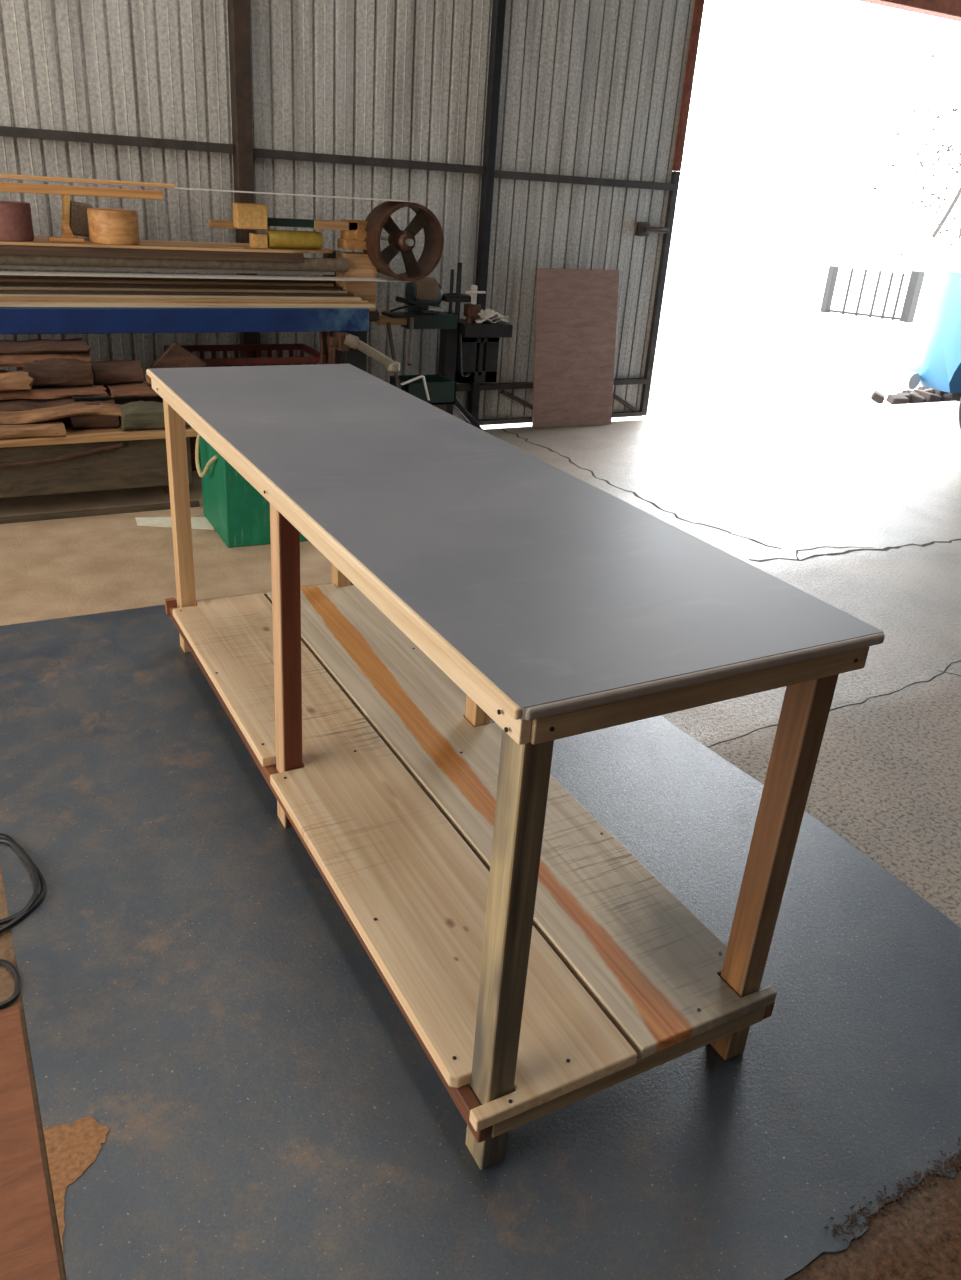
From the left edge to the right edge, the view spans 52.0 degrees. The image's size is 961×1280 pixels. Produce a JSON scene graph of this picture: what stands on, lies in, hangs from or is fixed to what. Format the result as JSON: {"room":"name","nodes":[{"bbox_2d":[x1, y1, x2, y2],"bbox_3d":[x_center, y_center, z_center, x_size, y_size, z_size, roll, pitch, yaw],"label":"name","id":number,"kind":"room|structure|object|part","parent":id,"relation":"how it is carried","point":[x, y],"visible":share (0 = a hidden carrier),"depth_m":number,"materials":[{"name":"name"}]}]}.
{"room":"woodworking shop","nodes":[
{"label":"woodworking shop","id":0,"kind":"room"},
{"bbox_2d":[0,0,492,421],"bbox_3d":[-3.163,-2.663,3.551,7.360,4.240,0.026,-10,29,-27],"label":"wall","id":1,"kind":"structure","parent":0,"point":[388,79],"depth_m":4.87,"materials":[{"name":"grey metal"}]},
{"bbox_2d":[0,126,233,152],"bbox_3d":[-3.818,-1.961,3.475,5.930,0.040,0.041,-10,29,-27],"label":"trim","id":2,"kind":"structure","parent":1,"relation":"attached to","point":[8,131],"depth_m":4.55,"materials":[{"name":"metal"}]},
{"bbox_2d":[227,0,257,357],"bbox_3d":[-1.121,-3.004,4.542,0.080,4.200,0.083,-10,29,-27],"label":"support column","id":3,"kind":"structure","parent":1,"relation":"attached to","point":[238,10],"depth_m":4.73,"materials":[{"name":"brown metal"}]},
{"bbox_2d":[73,384,470,404],"bbox_3d":[-3.284,-0.982,4.308,7.330,0.035,0.041,-10,29,-27],"label":"trim","id":4,"kind":"structure","parent":1,"relation":"attached to","point":[460,387],"depth_m":5.06,"materials":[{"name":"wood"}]},
{"bbox_2d":[253,148,484,173],"bbox_3d":[-0.560,-2.508,5.164,1.310,0.040,0.041,-10,29,-27],"label":"trim","id":5,"kind":"structure","parent":1,"relation":"attached to","point":[260,153],"depth_m":5.12,"materials":[{"name":"metal"}]},
{"bbox_2d":[467,0,505,423],"bbox_3d":[0.090,-3.216,5.181,0.050,4.200,0.058,-10,29,-27],"label":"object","id":6,"kind":"structure","parent":1,"relation":"attached to","point":[498,6],"depth_m":5.43,"materials":[{"name":"black metal"}]},
{"bbox_2d":[478,0,704,425],"bbox_3d":[0.679,-3.315,5.493,1.345,4.190,0.112,-10,29,-27],"label":"door","id":7,"kind":"structure","parent":1,"relation":"in","point":[595,99],"depth_m":5.78,"materials":[{"name":"metal"}]},
{"bbox_3d":[0.518,-1.439,6.376,1.300,0.030,0.038,-10,29,-27],"label":"rail","id":8,"kind":"part","parent":7,"relation":"part of","materials":[{"name":"metal"}]},
{"bbox_3d":[0.532,-1.635,6.283,1.300,0.035,0.038,-10,29,-27],"label":"rail","id":9,"kind":"part","parent":7,"relation":"part of","materials":[{"name":"metal"}]},
{"bbox_3d":[0.612,-2.696,5.779,1.300,0.040,0.038,-10,29,-27],"label":"rail","id":10,"kind":"part","parent":7,"relation":"part of","materials":[{"name":"metal"}]},
{"bbox_3d":[1.147,-2.211,6.385,0.045,1.500,0.060,-10,29,-27],"label":"frame","id":11,"kind":"part","parent":7,"relation":"part of","materials":[{"name":"metal"}]},
{"bbox_3d":[1.286,-4.059,5.506,0.045,2.599,0.060,-10,29,-27],"label":"frame","id":12,"kind":"part","parent":7,"relation":"part of","materials":[{"name":"metal"}]},
{"bbox_2d":[0,401,960,1279],"bbox_3d":[1.907,1.006,1.718,13.500,0.201,10.370,-10,29,-27],"label":"floor","id":13,"kind":"structure","parent":0,"point":[856,509],"depth_m":3.84,"materials":[{"name":"concrete"}]},
{"bbox_2d":[0,959,21,1008],"bbox_3d":[-0.958,0.644,1.779,0.233,0.012,0.138,-10,29,-27],"label":"coiled cable","id":14,"kind":"object","parent":13,"relation":"on","point":[7,964],"visible":1,"depth_m":1.81,"materials":[{"name":"black rubber"}]},
{"bbox_2d":[0,833,46,933],"bbox_3d":[-1.048,0.505,2.038,0.246,0.026,0.344,-15,32,-35],"label":"cable","id":15,"kind":"object","parent":13,"relation":"on","point":[37,876],"visible":1,"depth_m":2.03,"materials":[{"name":"black rubber"}]},
{"bbox_2d":[0,1005,60,1279],"bbox_3d":[-0.839,1.117,0.813,1.022,0.006,1.868,-10,29,-27],"label":"wooden board","id":16,"kind":"object","parent":13,"relation":"on","point":[28,1251],"visible":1,"depth_m":1.48,"materials":[{"name":"brown wood"}]},
{"bbox_2d":[0,425,199,523],"bbox_3d":[-2.330,-0.670,3.941,2.380,0.345,0.500,-10,29,-27],"label":"rack","id":17,"kind":"object","parent":13,"relation":"on","point":[104,458],"visible":0.73,"depth_m":4.06,"materials":[{"name":"brown wood"}]},
{"bbox_2d":[0,421,65,438],"bbox_3d":[-1.966,-0.807,3.821,0.665,0.052,0.128,-10,29,-27],"label":"log slab","id":18,"kind":"object","parent":17,"relation":"on","point":[46,428],"visible":0.95,"depth_m":3.88,"materials":[{"name":"brown wood"}]},
{"bbox_2d":[0,402,121,423],"bbox_3d":[-1.828,-0.902,3.929,0.777,0.063,0.136,-10,29,-27],"label":"strip","id":19,"kind":"object","parent":18,"relation":"on","point":[56,412],"visible":0.96,"depth_m":3.95,"materials":[{"name":"brown wood"}]},
{"bbox_2d":[0,397,74,424],"bbox_3d":[-2.094,-0.908,3.949,0.885,0.117,0.220,-10,29,-27],"label":"log slab","id":20,"kind":"object","parent":17,"relation":"on","point":[12,404],"visible":0.41,"depth_m":4.02,"materials":[{"name":"brown wood"}]},
{"bbox_2d":[0,384,107,399],"bbox_3d":[-2.236,-0.977,3.903,1.418,0.046,0.243,-10,29,-27],"label":"strip","id":21,"kind":"object","parent":20,"relation":"on","point":[43,392],"visible":0.73,"depth_m":4.07,"materials":[{"name":"brown wood"}]},
{"bbox_2d":[0,370,33,391],"bbox_3d":[-2.164,-1.016,3.877,0.731,0.081,0.202,-10,29,-27],"label":"log slab","id":22,"kind":"object","parent":21,"relation":"on","point":[9,380],"visible":0.98,"depth_m":3.95,"materials":[{"name":"brown wood"}]},
{"bbox_2d":[0,352,90,366],"bbox_3d":[-2.188,-1.121,3.934,1.174,0.060,0.226,-10,29,-27],"label":"log slab","id":23,"kind":"object","parent":22,"relation":"on","point":[9,359],"visible":0.53,"depth_m":4.03,"materials":[{"name":"brown wood"}]},
{"bbox_2d":[0,338,90,353],"bbox_3d":[-2.235,-1.162,3.904,1.278,0.048,0.225,-10,29,-27],"label":"strip","id":24,"kind":"object","parent":23,"relation":"on","point":[36,345],"visible":1,"depth_m":4.07,"materials":[{"name":"brown wood"}]},
{"bbox_2d":[20,358,93,386],"bbox_3d":[-1.776,-1.131,4.128,0.277,0.123,0.201,-10,29,-27],"label":"log slab","id":25,"kind":"object","parent":21,"relation":"on","point":[51,371],"visible":0.77,"depth_m":4.06,"materials":[{"name":"brown wood"}]},
{"bbox_2d":[69,399,118,427],"bbox_3d":[-1.614,-0.943,4.094,0.198,0.108,0.150,-10,29,-27],"label":"log slab","id":26,"kind":"object","parent":17,"relation":"on","point":[85,420],"visible":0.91,"depth_m":4.05,"materials":[{"name":"brown wood"}]},
{"bbox_3d":[-2.262,-0.429,3.823,2.320,0.022,0.025,-10,29,-27],"label":"foot rail","id":27,"kind":"part","parent":17,"relation":"part of","materials":[{"name":"wood"}]},
{"bbox_2d":[104,374,158,397],"bbox_3d":[-1.365,-1.126,4.302,0.515,0.089,0.247,-10,29,-27],"label":"strip","id":28,"kind":"object","parent":17,"relation":"on","point":[129,389],"depth_m":4.19,"materials":[{"name":"brown wood"}]},
{"bbox_2d":[91,360,143,384],"bbox_3d":[-1.586,-1.167,4.275,0.214,0.095,0.173,-10,29,-27],"label":"log slab","id":29,"kind":"object","parent":28,"relation":"on","point":[111,371],"visible":0.95,"depth_m":4.22,"materials":[{"name":"brown wood"}]},
{"bbox_3d":[-1.273,-1.145,4.298,0.351,0.039,0.132,-10,29,-27],"label":"bark strip","id":30,"kind":"part","parent":28,"relation":"part of","materials":[{"name":"brown wood"}]},
{"bbox_2d":[118,401,189,429],"bbox_3d":[-1.379,-0.956,4.162,0.287,0.115,0.168,-10,29,-27],"label":"log slab","id":31,"kind":"object","parent":17,"relation":"on","point":[136,415],"visible":0.65,"depth_m":4.08,"materials":[{"name":"green wood"}]},
{"bbox_2d":[135,517,213,529],"bbox_3d":[-1.281,-0.487,4.121,0.324,0.002,0.160,-2,26,-13],"label":"paper sheet","id":32,"kind":"object","parent":13,"relation":"on","point":[196,522],"visible":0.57,"depth_m":4.13,"materials":[{"name":"white paper"}]},
{"bbox_2d":[0,178,443,388],"bbox_3d":[-2.025,-1.307,4.258,3.994,1.264,0.654,-10,29,-27],"label":"machine","id":33,"kind":"object","parent":13,"relation":"on","point":[339,304],"depth_m":4.51,"materials":[{"name":"blue paint"}]},
{"bbox_2d":[0,201,33,240],"bbox_3d":[-1.988,-1.764,4.141,0.190,0.145,0.190,-10,29,-27],"label":"roll","id":34,"kind":"object","parent":33,"relation":"on","point":[15,217],"visible":1,"depth_m":4.08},
{"bbox_3d":[-1.790,-1.764,4.242,0.140,0.087,0.070,-10,29,-27],"label":"push handle","id":35,"kind":"part","parent":33,"relation":"part of","materials":[{"name":"brown wood"}]},
{"bbox_2d":[61,195,92,237],"bbox_3d":[-1.799,-1.888,4.386,0.136,0.170,0.095,-10,29,-27],"label":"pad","id":36,"kind":"object","parent":33,"relation":"on","point":[75,213],"visible":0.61,"depth_m":4.35,"materials":[{"name":"brown wood"}]},
{"bbox_2d":[0,182,162,199],"bbox_3d":[-2.567,-1.850,3.944,2.520,0.038,0.040,-10,29,-27],"label":"batten","id":37,"kind":"object","parent":36,"relation":"on","point":[4,186],"visible":1,"depth_m":4.34,"materials":[{"name":"brown wood"}]},
{"bbox_2d":[0,174,174,187],"bbox_3d":[-2.414,-1.761,3.655,2.500,0.012,0.060,-10,29,-27],"label":"batten","id":38,"kind":"object","parent":33,"relation":"on","point":[1,175],"visible":1,"depth_m":4.04,"materials":[{"name":"brown wood"}]},
{"bbox_2d":[87,208,139,244],"bbox_3d":[-1.612,-1.819,4.328,0.210,0.135,0.210,-10,29,-27],"label":"drum","id":39,"kind":"object","parent":33,"relation":"on","point":[112,226],"visible":1,"depth_m":4.25,"materials":[{"name":"brown wood"}]},
{"bbox_3d":[-2.342,-1.576,4.293,3.450,0.075,0.040,-10,29,-27],"label":"bed rail","id":40,"kind":"part","parent":33,"relation":"part of","materials":[{"name":"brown metal"}]},
{"bbox_2d":[0,236,332,252],"bbox_3d":[-2.257,-1.669,4.086,3.440,0.012,0.330,-10,29,-27],"label":"shelf","id":41,"kind":"object","parent":33,"relation":"attached to","point":[39,244],"depth_m":4.34,"materials":[{"name":"brown wood"}]},
{"bbox_3d":[-2.042,-1.601,4.200,3.000,0.031,0.014,-10,29,-27],"label":"toothed rail","id":42,"kind":"part","parent":33,"relation":"part of","materials":[{"name":"metal"}]},
{"bbox_2d":[148,341,205,368],"bbox_3d":[-1.364,-1.266,4.408,0.280,0.140,0.120,-10,29,-27],"label":"wood board","id":43,"kind":"object","parent":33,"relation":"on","point":[175,355],"visible":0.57,"depth_m":4.36,"materials":[{"name":"brown wood"}]},
{"bbox_2d":[217,245,243,248],"bbox_3d":[-1.157,-1.819,4.553,0.100,0.004,0.100,-10,29,-27],"label":"wood strip","id":44,"kind":"object","parent":33,"relation":"on","point":[221,246],"visible":1,"depth_m":4.54,"materials":[{"name":"brown wood"}]},
{"bbox_2d":[249,233,267,247],"bbox_3d":[-1.042,-1.874,4.620,0.070,0.062,0.060,-10,29,-27],"label":"block","id":45,"kind":"object","parent":33,"relation":"on","point":[257,240],"visible":1,"depth_m":4.60,"materials":[{"name":"brown wood"}]},
{"bbox_2d":[266,230,322,248],"bbox_3d":[-0.887,-1.909,4.695,0.260,0.080,0.080,-10,29,-27],"label":"roller","id":46,"kind":"object","parent":33,"relation":"on","point":[290,239],"visible":0.93,"depth_m":4.67,"materials":[{"name":"yellow"}]},
{"bbox_3d":[-0.784,-1.542,5.255,0.090,1.000,0.080,-10,29,-27],"label":"leg","id":47,"kind":"part","parent":33,"relation":"part of","materials":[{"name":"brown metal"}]},
{"bbox_3d":[-0.638,-1.205,4.931,0.110,0.690,0.080,-10,29,-27],"label":"leg","id":48,"kind":"part","parent":33,"relation":"part of","materials":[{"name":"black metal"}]},
{"bbox_3d":[-0.627,-1.805,4.958,0.165,0.270,0.140,-10,29,-27],"label":"bearing post","id":49,"kind":"part","parent":33,"relation":"part of","materials":[{"name":"brown wood"}]},
{"bbox_3d":[-0.648,-1.663,5.019,0.210,0.040,0.180,-10,29,-27],"label":"post plate","id":50,"kind":"part","parent":33,"relation":"part of","materials":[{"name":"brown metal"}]},
{"bbox_2d":[164,344,327,470],"bbox_3d":[-1.181,-1.194,5.004,0.720,0.535,0.380,-10,29,-27],"label":"plastic crate","id":51,"kind":"object","parent":13,"relation":"on","point":[314,359],"visible":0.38,"depth_m":4.94,"materials":[{"name":"plastic"}]},
{"bbox_2d":[195,434,307,547],"bbox_3d":[-0.865,-0.683,4.067,0.586,0.460,0.441,-6,27,-21],"label":"bag","id":52,"kind":"object","parent":13,"relation":"on","point":[239,514],"visible":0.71,"depth_m":3.91,"materials":[{"name":"fabric"}]},
{"bbox_3d":[-1.097,-0.730,3.929,0.052,0.179,0.224,-10,29,-27],"label":"rope handle","id":53,"kind":"part","parent":52,"relation":"part of","materials":[{"name":"beige fabric"}]},
{"bbox_2d":[390,374,456,411],"bbox_3d":[-0.334,-1.262,5.412,0.341,0.423,0.250,-10,29,-27],"label":"tool case","id":54,"kind":"object","parent":13,"relation":"on","point":[437,390],"visible":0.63,"depth_m":5.33,"materials":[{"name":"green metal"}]},
{"bbox_2d":[374,262,512,430],"bbox_3d":[-0.213,-1.595,5.498,0.790,0.965,0.280,-10,29,-27],"label":"machine","id":55,"kind":"object","parent":13,"relation":"on","point":[468,349],"visible":0.92,"depth_m":5.46,"materials":[{"name":"black metal"}]},
{"bbox_3d":[-0.481,-1.720,5.282,0.160,0.050,0.080,-10,29,-27],"label":"arm","id":56,"kind":"part","parent":55,"relation":"part of","materials":[{"name":"brown wood"}]},
{"bbox_3d":[-0.392,-1.749,5.219,0.232,0.064,0.140,-10,29,-27],"label":"plate","id":57,"kind":"part","parent":55,"relation":"part of","materials":[{"name":"black metal"}]},
{"bbox_3d":[-0.352,-1.773,5.192,0.206,0.075,0.026,-10,29,-27],"label":"lever","id":58,"kind":"part","parent":55,"relation":"part of","materials":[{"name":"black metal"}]},
{"bbox_3d":[-0.314,-1.880,5.313,0.130,0.148,0.148,-10,29,-27],"label":"motor","id":59,"kind":"part","parent":55,"relation":"part of","materials":[{"name":"brown metal"}]},
{"bbox_3d":[-0.307,-1.858,5.329,0.170,0.168,0.140,-10,29,-27],"label":"motor","id":60,"kind":"part","parent":55,"relation":"part of","materials":[{"name":"green metal"}]},
{"bbox_3d":[-0.280,-1.748,5.390,0.300,0.075,0.100,-10,29,-27],"label":"arm","id":61,"kind":"part","parent":55,"relation":"part of"},
{"bbox_3d":[-0.159,-1.900,5.371,0.020,0.230,0.020,-10,29,-27],"label":"guide rod","id":62,"kind":"part","parent":55,"relation":"part of","materials":[{"name":"black metal"}]},
{"bbox_3d":[-0.120,-1.904,5.393,0.027,0.305,0.028,-10,29,-27],"label":"guide rod","id":63,"kind":"part","parent":55,"relation":"part of","materials":[{"name":"black metal"}]},
{"bbox_2d":[466,285,485,303],"bbox_3d":[-0.035,-1.892,5.396,0.120,0.099,0.045,-10,29,-27],"label":"handle","id":64,"kind":"object","parent":55,"relation":"attached to","point":[473,292],"visible":1,"depth_m":5.39,"materials":[{"name":"metal"}]},
{"bbox_2d":[465,309,509,322],"bbox_3d":[0.035,-1.830,5.544,0.218,0.064,0.173,-10,29,-27],"label":"rag","id":65,"kind":"object","parent":55,"relation":"on","point":[490,315],"visible":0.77,"depth_m":5.51,"materials":[{"name":"fabric"}]},
{"bbox_2d":[0,581,960,1279],"bbox_3d":[-0.189,0.380,2.461,1.824,0.009,2.681,-10,29,-27],"label":"sheet","id":66,"kind":"object","parent":13,"relation":"on","point":[230,1086],"visible":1,"depth_m":1.76,"materials":[{"name":"grey plastic"}]},
{"bbox_2d":[146,364,884,1169],"bbox_3d":[-0.206,-0.008,2.287,0.632,0.844,2.098,-10,29,-27],"label":"workbench","id":67,"kind":"object","parent":66,"relation":"on","point":[536,963],"visible":1,"depth_m":1.75,"materials":[{"name":"laminate"}]},
{"bbox_3d":[-0.958,-0.104,3.046,0.032,0.048,0.022,-10,29,-27],"label":"shelf rail","id":68,"kind":"part","parent":67,"relation":"part of","materials":[{"name":"brown wood"}]},
{"bbox_3d":[-0.885,-0.346,2.914,0.046,0.826,0.054,-10,29,-27],"label":"leg","id":69,"kind":"part","parent":67,"relation":"part of","materials":[{"name":"beige wood"}]},
{"bbox_3d":[-0.687,-0.127,3.153,0.546,0.054,0.019,-10,29,-27],"label":"shelf rail","id":70,"kind":"part","parent":67,"relation":"part of","materials":[{"name":"brown wood"}]},
{"bbox_3d":[-0.421,0.052,2.148,0.046,0.826,0.054,-10,29,-27],"label":"leg","id":71,"kind":"part","parent":67,"relation":"part of","materials":[{"name":"brown wood"}]},
{"bbox_3d":[-0.473,0.323,2.261,0.022,0.036,2.030,-10,29,-27],"label":"shelf rail","id":72,"kind":"part","parent":67,"relation":"part of","materials":[{"name":"beige wood"}]},
{"bbox_3d":[-0.442,-0.417,3.132,0.046,0.826,0.054,-10,29,-27],"label":"leg","id":73,"kind":"part","parent":67,"relation":"part of","materials":[{"name":"beige wood"}]},
{"bbox_3d":[0.010,-0.029,2.386,0.046,0.826,0.054,-10,29,-27],"label":"leg","id":74,"kind":"part","parent":67,"relation":"part of","materials":[{"name":"beige wood"}]},
{"bbox_3d":[0.035,0.444,1.394,0.046,0.826,0.054,-10,29,-27],"label":"leg","id":75,"kind":"part","parent":67,"relation":"part of","materials":[{"name":"beige wood"}]},
{"bbox_3d":[0.026,0.238,2.520,0.021,0.036,2.030,-10,29,-27],"label":"shelf rail","id":76,"kind":"part","parent":67,"relation":"part of","materials":[{"name":"beige wood"}]},
{"bbox_3d":[0.253,0.689,1.605,0.545,0.036,0.020,-10,29,-27],"label":"shelf rail","id":77,"kind":"part","parent":67,"relation":"part of","materials":[{"name":"brown wood"}]},
{"bbox_3d":[0.474,0.370,1.621,0.046,0.826,0.054,-10,29,-27],"label":"leg","id":78,"kind":"part","parent":67,"relation":"part of","materials":[{"name":"brown wood"}]},
{"bbox_2d":[532,268,619,427],"bbox_3d":[0.588,-1.795,6.083,0.585,0.924,0.128,-9,28,-26],"label":"plywood panel","id":79,"kind":"object","parent":13,"relation":"on","point":[576,309],"visible":1,"depth_m":6.07,"materials":[{"name":"brown wood"}]},
{"bbox_2d":[886,238,960,430],"bbox_3d":[4.545,-1.602,5.113,1.850,1.950,4.412,-10,29,-27],"label":"van","id":80,"kind":"object","parent":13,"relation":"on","point":[939,366],"visible":1,"depth_m":6.26,"materials":[{"name":"paint"}]},
{"bbox_3d":[4.592,-1.646,5.009,1.712,0.020,4.241,-10,29,-27],"label":"belt moulding","id":81,"kind":"part","parent":80,"relation":"part of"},
{"bbox_3d":[3.436,-5.024,6.360,4.790,1.500,0.026,-10,29,-27],"label":"wall header","id":82,"kind":"structure","parent":0,"visible":0},
{"bbox_2d":[856,0,960,21],"bbox_3d":[3.393,-4.284,6.686,4.790,0.160,0.130,-10,29,-27],"label":"trim","id":83,"kind":"structure","parent":82,"relation":"attached to","point":[945,9],"depth_m":6.43,"materials":[{"name":"metal"}]},
{"label":"outside","id":84,"kind":"structure","parent":0,"visible":0},
{"bbox_2d":[481,211,956,428],"bbox_3d":[-0.773,-14.585,34.228,57.000,0.195,55.610,-10,29,-27],"label":"exterior wall","id":85,"kind":"structure","parent":84,"point":[743,329],"depth_m":12.96,"materials":[{"name":"concrete"}]},
{"bbox_2d":[848,355,875,378],"bbox_3d":[3.745,-2.675,9.648,0.268,0.001,1.527,12,26,16],"label":"trim","id":86,"kind":"structure","parent":85,"relation":"on","point":[866,368],"depth_m":9.53,"materials":[{"name":"white"}]},
{"bbox_2d":[820,266,924,322],"bbox_3d":[5.436,-4.836,13.694,1.255,0.660,0.176,16,28,23],"label":"picket fence","id":87,"kind":"object","parent":85,"relation":"on","point":[916,279],"visible":1,"depth_m":13.64,"materials":[{"name":"black metal"}]},
{"bbox_3d":[4.928,-4.951,13.903,0.100,0.620,0.100,-10,29,-27],"label":"fence post","id":88,"kind":"part","parent":87,"relation":"part of","materials":[{"name":"black metal"}]},
{"bbox_3d":[5.410,-4.562,13.814,1.120,0.030,0.030,15,27,22],"label":"rail","id":89,"kind":"part","parent":87,"relation":"part of","materials":[{"name":"black metal"}]},
{"bbox_3d":[5.914,-4.700,13.484,0.130,0.660,0.130,-10,29,-27],"label":"fence post","id":90,"kind":"part","parent":87,"relation":"part of","materials":[{"name":"black metal"}]},
{"bbox_2d":[856,54,960,264],"bbox_3d":[6.924,-6.803,13.793,3.373,4.331,3.139,-10,29,-27],"label":"tree","id":91,"kind":"object","parent":85,"relation":"on","point":[958,193],"visible":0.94,"depth_m":13.87,"materials":[{"name":"green plant"}]},
{"bbox_2d":[871,386,954,404],"bbox_3d":[3.736,-2.039,8.194,1.208,0.145,0.433,-10,29,-27],"label":"rubble","id":92,"kind":"object","parent":85,"relation":"on","point":[923,394],"visible":0.76,"depth_m":7.96,"materials":[{"name":"grey stone"}]}
]}

